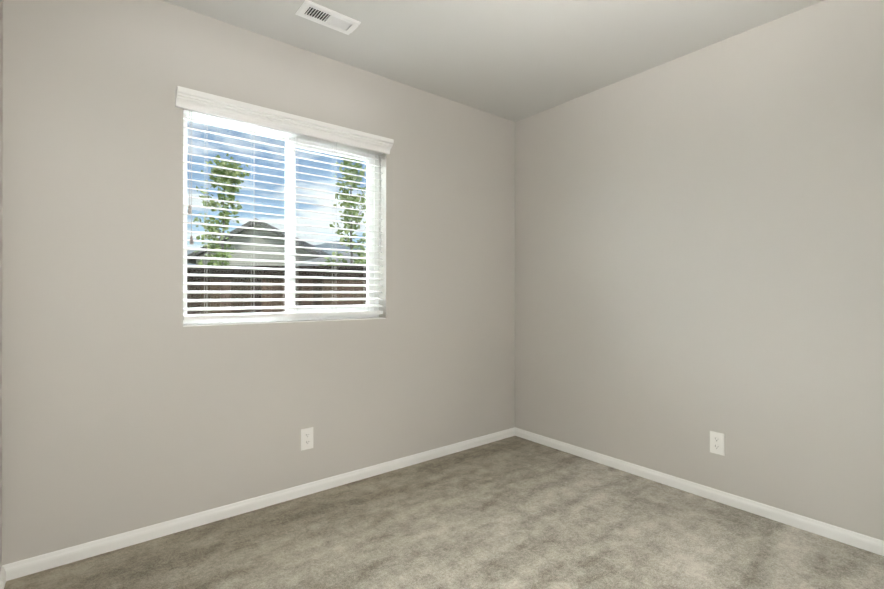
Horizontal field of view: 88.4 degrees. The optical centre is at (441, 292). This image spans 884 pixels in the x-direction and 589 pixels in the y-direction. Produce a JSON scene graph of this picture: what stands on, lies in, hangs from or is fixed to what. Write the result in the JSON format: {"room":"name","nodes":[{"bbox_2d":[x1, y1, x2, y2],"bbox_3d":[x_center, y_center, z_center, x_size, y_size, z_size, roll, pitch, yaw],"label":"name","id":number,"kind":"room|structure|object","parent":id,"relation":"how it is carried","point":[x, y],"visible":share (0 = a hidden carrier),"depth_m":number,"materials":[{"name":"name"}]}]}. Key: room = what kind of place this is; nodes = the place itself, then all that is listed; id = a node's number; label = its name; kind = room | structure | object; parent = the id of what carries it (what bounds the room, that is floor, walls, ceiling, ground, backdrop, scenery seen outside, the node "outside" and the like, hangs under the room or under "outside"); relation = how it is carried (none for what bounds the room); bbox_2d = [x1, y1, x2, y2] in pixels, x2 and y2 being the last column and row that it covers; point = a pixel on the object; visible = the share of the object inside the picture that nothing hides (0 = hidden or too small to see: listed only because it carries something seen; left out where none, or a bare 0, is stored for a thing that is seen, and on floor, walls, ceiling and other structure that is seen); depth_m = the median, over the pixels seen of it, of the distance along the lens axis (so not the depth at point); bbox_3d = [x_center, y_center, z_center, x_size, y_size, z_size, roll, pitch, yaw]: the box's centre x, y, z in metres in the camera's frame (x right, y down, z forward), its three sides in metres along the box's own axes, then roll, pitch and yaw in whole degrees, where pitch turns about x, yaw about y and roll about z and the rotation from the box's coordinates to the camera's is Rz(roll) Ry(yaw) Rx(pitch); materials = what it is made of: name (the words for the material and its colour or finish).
{"room":"empty bedroom","nodes":[
{"label":"empty bedroom","id":0,"kind":"room"},
{"bbox_2d":[0,0,2,570],"bbox_3d":[-0.634,-0.116,0.309,0.140,2.440,3.880,0,0,-39],"label":"wall","id":1,"kind":"structure","parent":0,"point":[1,140],"depth_m":1.72,"materials":[{"name":"beige paint"}]},
{"bbox_2d":[2,0,514,564],"bbox_3d":[-0.610,-0.112,2.707,2.886,2.440,0.160,0,0,-39],"label":"wall","id":2,"kind":"structure","parent":0,"point":[130,402],"depth_m":2.11,"materials":[{"name":"beige paint"}]},
{"bbox_2d":[0,427,515,588],"bbox_3d":[-0.564,1.078,2.620,2.850,0.060,0.030,0,0,-39],"label":"baseboard","id":3,"kind":"structure","parent":2,"relation":"attached to","point":[28,566],"depth_m":2.20,"materials":[{"name":"white wood"}]},
{"bbox_2d":[183,114,378,323],"bbox_3d":[-0.853,-0.371,2.563,1.106,1.052,0.079,0,0,-39],"label":"window","id":4,"kind":"structure","parent":2,"relation":"in","point":[289,197],"depth_m":2.55,"materials":[{"name":"white plastic"}]},
{"bbox_2d":[183,109,382,320],"bbox_3d":[-0.805,-0.380,2.503,1.092,1.030,0.071,0,0,-39],"label":"window blind","id":5,"kind":"object","parent":4,"relation":"attached to","point":[192,241],"visible":0.9,"depth_m":2.43,"materials":[{"name":"white plastic"}]},
{"bbox_2d":[183,317,385,326],"bbox_3d":[-0.806,0.157,2.504,1.105,0.006,0.088,0,0,-39],"label":"window sill","id":6,"kind":"structure","parent":2,"relation":"attached to","point":[236,323],"depth_m":2.44,"materials":[{"name":"white"}]},
{"bbox_2d":[175,86,393,153],"bbox_3d":[-0.766,-0.900,2.443,1.156,0.078,0.058,0,0,-39],"label":"window valance","id":7,"kind":"object","parent":2,"relation":"attached to","point":[204,102],"visible":0.95,"depth_m":2.36,"materials":[{"name":"white wood"}]},
{"bbox_2d":[301,427,312,450],"bbox_3d":[-0.740,0.802,2.495,0.070,0.115,0.008,0,0,-39],"label":"outlet","id":8,"kind":"object","parent":2,"relation":"attached to","point":[306,438],"visible":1,"depth_m":2.49,"materials":[{"name":"white plastic"}]},
{"bbox_2d":[4,436,883,588],"bbox_3d":[0.550,1.156,1.251,3.126,0.100,3.880,0,0,-39],"label":"floor","id":9,"kind":"structure","parent":0,"point":[514,512],"depth_m":2.01,"materials":[{"name":"carpet"}]},
{"bbox_2d":[162,0,823,121],"bbox_3d":[0.550,-1.384,1.254,3.126,0.100,3.880,0,0,-39],"label":"ceiling","id":10,"kind":"structure","parent":0,"point":[514,60],"depth_m":2.36,"materials":[{"name":"white paint"}]},
{"bbox_2d":[295,0,360,34],"bbox_3d":[-0.550,-1.329,2.203,0.280,0.008,0.135,0,0,-39],"label":"ceiling vent","id":11,"kind":"object","parent":10,"relation":"in","point":[323,15],"visible":1,"depth_m":2.19,"materials":[{"name":"white metal"}]},
{"bbox_2d":[515,0,883,540],"bbox_3d":[1.725,-0.113,2.189,0.120,2.440,3.880,0,0,-39],"label":"wall","id":12,"kind":"structure","parent":0,"point":[699,245],"depth_m":2.38,"materials":[{"name":"beige paint"}]},
{"bbox_2d":[516,428,883,555],"bbox_3d":[1.686,1.077,2.131,0.012,0.060,3.600,0,0,-39],"label":"baseboard","id":13,"kind":"structure","parent":12,"relation":"attached to","point":[852,538],"depth_m":2.37,"materials":[{"name":"white wood"}]},
{"bbox_2d":[710,431,724,455],"bbox_3d":[1.462,0.800,2.416,0.008,0.115,0.070,0,0,-39],"label":"outlet","id":14,"kind":"object","parent":12,"relation":"attached to","point":[717,442],"visible":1,"depth_m":2.41,"materials":[{"name":"white plastic"}]},
{"label":"outside","id":15,"kind":"structure","parent":0,"visible":0},
{"bbox_3d":[-92.929,1.713,116.233,300.000,0.200,600.000,0,0,-39],"label":"ground","id":16,"kind":"structure","parent":15,"visible":0},
{"bbox_2d":[193,153,249,265],"bbox_3d":[-4.353,-0.632,8.936,1.088,4.198,1.232,0,0,-39],"label":"tree","id":17,"kind":"object","parent":16,"relation":"on","point":[221,214],"depth_m":8.84,"materials":[{"name":"green plant"}]},
{"bbox_2d":[187,241,365,264],"bbox_3d":[-56.042,-23.145,420.453,558.753,50.350,454.087,0,0,-39],"label":"mountain ridge","id":18,"kind":"object","parent":16,"relation":"on","point":[336,245],"depth_m":420.92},
{"bbox_2d":[187,266,365,323],"bbox_3d":[-1.894,0.543,6.416,8.202,1.840,0.153,0,0,1],"label":"fence","id":19,"kind":"object","parent":16,"relation":"on","point":[265,280],"depth_m":6.38,"materials":[{"name":"brown wood"}]},
{"bbox_2d":[187,218,365,305],"bbox_3d":[-7.104,-1.022,24.827,12.423,5.020,20.323,0,0,-39],"label":"house","id":20,"kind":"structure","parent":16,"relation":"on","point":[263,248],"depth_m":21.92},
{"bbox_2d":[318,156,365,265],"bbox_3d":[-1.736,-0.879,9.038,1.584,4.696,1.549,0,0,-39],"label":"tree","id":21,"kind":"object","parent":16,"relation":"on","point":[353,213],"depth_m":8.88,"materials":[{"name":"green plant"}]}
]}

